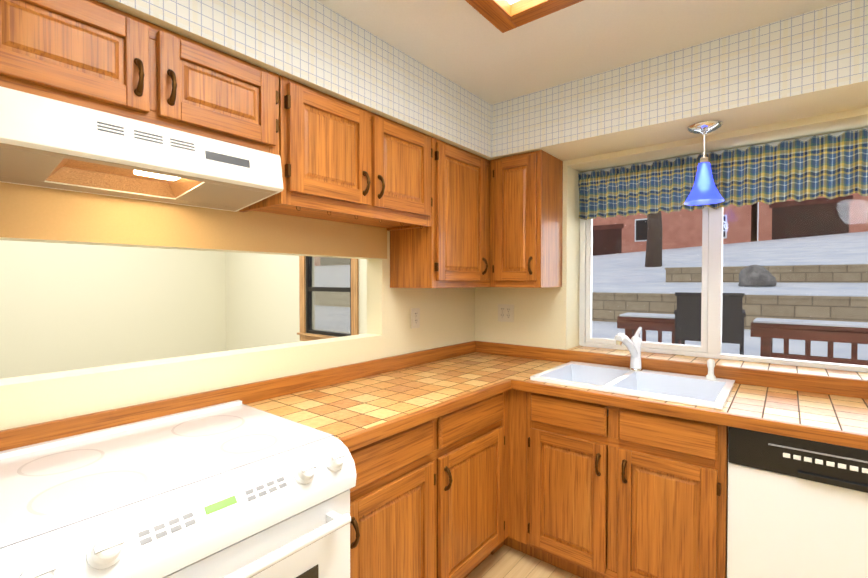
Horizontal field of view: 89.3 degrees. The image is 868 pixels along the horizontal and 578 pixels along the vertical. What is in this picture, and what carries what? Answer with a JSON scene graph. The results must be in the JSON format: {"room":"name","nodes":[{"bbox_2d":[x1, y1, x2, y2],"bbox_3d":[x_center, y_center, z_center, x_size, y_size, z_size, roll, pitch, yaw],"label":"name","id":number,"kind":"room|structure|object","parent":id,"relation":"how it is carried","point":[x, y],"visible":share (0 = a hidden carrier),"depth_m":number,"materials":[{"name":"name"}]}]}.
{"room":"kitchen","nodes":[
{"label":"kitchen","id":0,"kind":"room"},
{"bbox_2d":[0,240,225,378],"bbox_3d":[-3.796,0.118,3.831,0.120,2.440,4.480,1,1,39],"label":"wall","id":1,"kind":"structure","parent":0,"point":[65,307],"depth_m":4.37,"materials":[{"name":"beige paint"}]},
{"bbox_2d":[0,182,474,430],"bbox_3d":[-1.077,0.159,1.468,0.120,2.440,4.200,1,1,39],"label":"wall","id":2,"kind":"structure","parent":0,"point":[50,215],"depth_m":1.65,"materials":[{"name":"beige paint"}]},
{"bbox_2d":[0,0,278,154],"bbox_3d":[-0.887,-0.605,1.311,0.350,0.286,0.794,1,1,39],"label":"upper cabinet","id":3,"kind":"object","parent":2,"relation":"attached to","point":[95,55],"visible":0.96,"depth_m":1.18,"materials":[{"name":"brown wood"}]},
{"bbox_2d":[0,86,282,211],"bbox_3d":[-0.890,-0.379,1.325,0.331,0.165,0.768,1,1,39],"label":"range hood","id":4,"kind":"object","parent":3,"relation":"attached to","point":[51,143],"visible":1,"depth_m":1.24,"materials":[{"name":"beige metal"}]},
{"bbox_2d":[239,75,432,230],"bbox_3d":[-0.372,-0.527,1.953,0.350,0.465,0.840,1,1,39],"label":"upper cabinet","id":5,"kind":"object","parent":2,"relation":"attached to","point":[343,161],"visible":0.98,"depth_m":1.78,"materials":[{"name":"brown wood"}]},
{"bbox_2d":[411,308,419,328],"bbox_3d":[-0.108,0.170,2.568,0.009,0.116,0.072,1,1,39],"label":"electrical outlet","id":6,"kind":"object","parent":2,"relation":"attached to","point":[415,317],"visible":1,"depth_m":2.56,"materials":[{"name":"beige plastic"}]},
{"bbox_2d":[390,137,489,287],"bbox_3d":[0.158,-0.391,2.615,0.350,0.760,0.842,1,1,39],"label":"upper cabinet","id":7,"kind":"object","parent":2,"relation":"attached to","point":[449,247],"visible":0.73,"depth_m":2.35,"materials":[{"name":"brown wood"}]},
{"bbox_2d":[96,0,491,159],"bbox_3d":[-0.900,-0.904,1.306,0.335,0.309,4.200,1,1,39],"label":"soffit","id":8,"kind":"structure","parent":0,"point":[308,43],"depth_m":1.68,"materials":[{"name":"paper"}]},
{"bbox_2d":[466,545,580,577],"bbox_3d":[0.209,1.447,0.456,3.420,0.100,4.200,1,1,39],"label":"floor","id":9,"kind":"structure","parent":0,"point":[504,561],"depth_m":2.15,"materials":[{"name":"brown wood"}]},
{"bbox_2d":[0,400,356,577],"bbox_3d":[-0.725,0.914,1.206,0.724,0.940,0.786,1,1,39],"label":"range","id":10,"kind":"object","parent":9,"relation":"on","point":[235,489],"visible":1,"depth_m":1.08,"materials":[{"name":"white metal"}]},
{"bbox_2d":[350,392,504,577],"bbox_3d":[-0.193,0.932,1.961,0.649,0.878,1.064,1,1,39],"label":"base cabinet","id":11,"kind":"object","parent":9,"relation":"on","point":[426,499],"visible":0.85,"depth_m":1.73,"materials":[{"name":"brown wood"}]},
{"bbox_2d":[0,341,867,451],"bbox_3d":[0.646,0.453,1.164,2.947,0.120,2.517,1,1,39],"label":"countertop","id":12,"kind":"structure","parent":11,"relation":"on","point":[354,406],"depth_m":1.84,"materials":[{"name":"tile"}]},
{"bbox_2d":[614,327,642,370],"bbox_3d":[1.018,0.317,2.286,0.092,0.227,0.238,1,1,39],"label":"faucet","id":13,"kind":"object","parent":12,"relation":"on","point":[633,345],"visible":1,"depth_m":2.31,"materials":[{"name":"white metal"}]},
{"bbox_2d":[530,361,734,415],"bbox_3d":[0.957,0.526,2.138,0.800,0.185,0.537,1,1,39],"label":"sink","id":14,"kind":"object","parent":12,"relation":"in","point":[702,391],"visible":0.44,"depth_m":2.17,"materials":[{"name":"white ceramic"}]},
{"bbox_2d":[706,359,715,379],"bbox_3d":[1.337,0.386,2.121,0.044,0.095,0.044,1,1,39],"label":"sprayer","id":15,"kind":"object","parent":14,"relation":"on","point":[710,375],"visible":1,"depth_m":2.11,"materials":[{"name":"white plastic"}]},
{"bbox_2d":[491,389,532,556],"bbox_3d":[0.358,0.920,2.608,0.698,0.878,0.636,1,1,39],"label":"base cabinet","id":16,"kind":"object","parent":9,"relation":"on","point":[515,432],"visible":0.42,"depth_m":2.21,"materials":[{"name":"brown wood"}]},
{"bbox_2d":[526,392,728,577],"bbox_3d":[0.948,0.929,2.126,0.826,0.878,0.649,1,1,39],"label":"base cabinet","id":17,"kind":"object","parent":9,"relation":"on","point":[617,492],"visible":0.81,"depth_m":1.86,"materials":[{"name":"brown wood"}]},
{"bbox_2d":[727,427,867,577],"bbox_3d":[1.503,0.939,1.671,0.601,0.874,0.632,1,1,39],"label":"dishwasher","id":18,"kind":"object","parent":9,"relation":"on","point":[797,507],"visible":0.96,"depth_m":1.50,"materials":[{"name":"white metal"}]},
{"bbox_2d":[225,107,867,350],"bbox_3d":[0.256,0.128,3.270,6.900,2.440,0.280,1,1,39],"label":"wall","id":19,"kind":"structure","parent":0,"point":[262,299],"depth_m":2.81,"materials":[{"name":"beige paint"}]},
{"bbox_2d":[297,256,358,340],"bbox_3d":[-0.986,-0.006,4.085,0.870,1.040,0.090,1,1,39],"label":"dining room window","id":20,"kind":"structure","parent":19,"relation":"in","point":[328,295],"depth_m":4.12,"materials":[{"name":"brown wood"}]},
{"bbox_2d":[498,304,513,321],"bbox_3d":[0.474,0.159,2.907,0.118,0.116,0.009,1,1,39],"label":"electrical outlet","id":21,"kind":"object","parent":19,"relation":"attached to","point":[505,312],"visible":1,"depth_m":2.90,"materials":[{"name":"beige plastic"}]},
{"bbox_2d":[490,150,562,287],"bbox_3d":[0.540,-0.391,2.624,0.330,0.760,0.350,1,1,39],"label":"upper cabinet","id":22,"kind":"object","parent":19,"relation":"attached to","point":[526,204],"visible":1,"depth_m":2.51,"materials":[{"name":"brown wood"}]},
{"bbox_2d":[567,346,867,379],"bbox_3d":[1.760,0.443,2.018,2.298,0.131,0.204,1,1,39],"label":"window sill","id":23,"kind":"structure","parent":19,"relation":"attached to","point":[802,370],"depth_m":2.18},
{"bbox_2d":[578,129,867,219],"bbox_3d":[1.790,-0.563,2.038,2.288,0.297,0.072,1,1,39],"label":"valance curtain","id":24,"kind":"object","parent":19,"relation":"attached to","point":[828,166],"visible":0.94,"depth_m":2.21,"materials":[{"name":"fabric"}]},
{"bbox_2d":[579,127,867,371],"bbox_3d":[1.843,-0.178,2.110,2.296,1.104,0.060,1,1,39],"label":"kitchen window","id":25,"kind":"structure","parent":19,"relation":"in","point":[712,284],"depth_m":2.38,"materials":[{"name":"white plastic"}]},
{"bbox_2d":[317,0,846,104],"bbox_3d":[-1.060,-1.438,1.605,6.900,0.750,4.480,1,1,39],"label":"ceiling","id":26,"kind":"structure","parent":0,"point":[464,44],"depth_m":1.84,"materials":[{"name":"white paint"}]},
{"bbox_2d":[465,0,520,32],"bbox_3d":[-0.093,-1.064,1.271,0.085,0.048,1.300,1,1,39],"label":"trim","id":27,"kind":"structure","parent":26,"relation":"attached to","point":[502,16],"depth_m":1.67,"materials":[{"name":"brown wood"}]},
{"bbox_2d":[512,0,583,25],"bbox_3d":[0.735,-1.066,1.387,1.050,0.048,0.082,1,1,39],"label":"trim","id":28,"kind":"structure","parent":26,"relation":"attached to","point":[523,11],"depth_m":1.65,"materials":[{"name":"brown wood"}]},
{"bbox_2d":[492,0,867,160],"bbox_3d":[1.607,-0.912,1.772,2.940,0.309,0.335,1,1,39],"label":"soffit","id":29,"kind":"structure","parent":0,"point":[813,63],"depth_m":1.93,"materials":[{"name":"paper"}]},
{"bbox_2d":[684,120,723,204],"bbox_3d":[1.261,-0.584,2.051,0.162,0.355,0.162,1,1,39],"label":"pendant lamp","id":30,"kind":"object","parent":29,"relation":"hanging from","point":[704,191],"visible":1,"depth_m":2.02,"materials":[{"name":"blue glass"}]},
{"label":"outside","id":31,"kind":"structure","parent":0,"visible":0},
{"bbox_2d":[587,231,867,372],"bbox_3d":[10.605,-2.293,39.818,90.000,6.208,69.719,1,1,39],"label":"ground","id":32,"kind":"structure","parent":31,"point":[855,244],"depth_m":11.90,"materials":[{"name":"white snow"}]},
{"bbox_2d":[617,312,680,354],"bbox_3d":[2.590,0.533,5.153,0.743,0.465,0.481,1,1,39],"label":"bench","id":33,"kind":"object","parent":32,"relation":"on","point":[648,323],"depth_m":5.03,"materials":[{"name":"brown wood"}]},
{"bbox_2d":[645,211,661,266],"bbox_3d":[8.248,-4.730,16.470,3.033,8.312,0.600,1,1,39],"label":"tree","id":34,"kind":"object","parent":32,"relation":"on","point":[654,244],"depth_m":16.29,"materials":[{"name":"brown plant"}]},
{"bbox_2d":[674,292,745,360],"bbox_3d":[2.682,0.405,4.273,0.560,0.750,0.625,1,1,35],"label":"outdoor chair","id":35,"kind":"object","parent":32,"relation":"on","point":[735,327],"depth_m":4.06,"materials":[{"name":"grey wicker"}]},
{"bbox_2d":[592,263,867,329],"bbox_3d":[-5.895,-0.102,19.321,90.000,1.240,3.660,1,1,39],"label":"wall","id":36,"kind":"structure","parent":32,"relation":"on","point":[780,302],"depth_m":8.86,"materials":[{"name":"beige brick"}]},
{"bbox_2d":[593,193,867,255],"bbox_3d":[6.282,-5.689,45.555,76.600,6.600,9.100,1,1,39],"label":"buildings","id":37,"kind":"structure","parent":32,"relation":"on","point":[834,209],"depth_m":29.17,"materials":[{"name":"paint"}]},
{"bbox_2d":[738,265,776,285],"bbox_3d":[7.036,-0.297,9.565,0.674,0.471,0.557,1,1,39],"label":"rock","id":38,"kind":"object","parent":32,"relation":"on","point":[755,275],"depth_m":9.40,"materials":[{"name":"grey stone"}]},
{"bbox_2d":[750,318,867,365],"bbox_3d":[3.967,0.552,4.047,1.689,0.465,0.493,1,1,39],"label":"bench","id":39,"kind":"object","parent":32,"relation":"on","point":[786,328],"depth_m":4.16,"materials":[{"name":"brown wood"}]}
]}

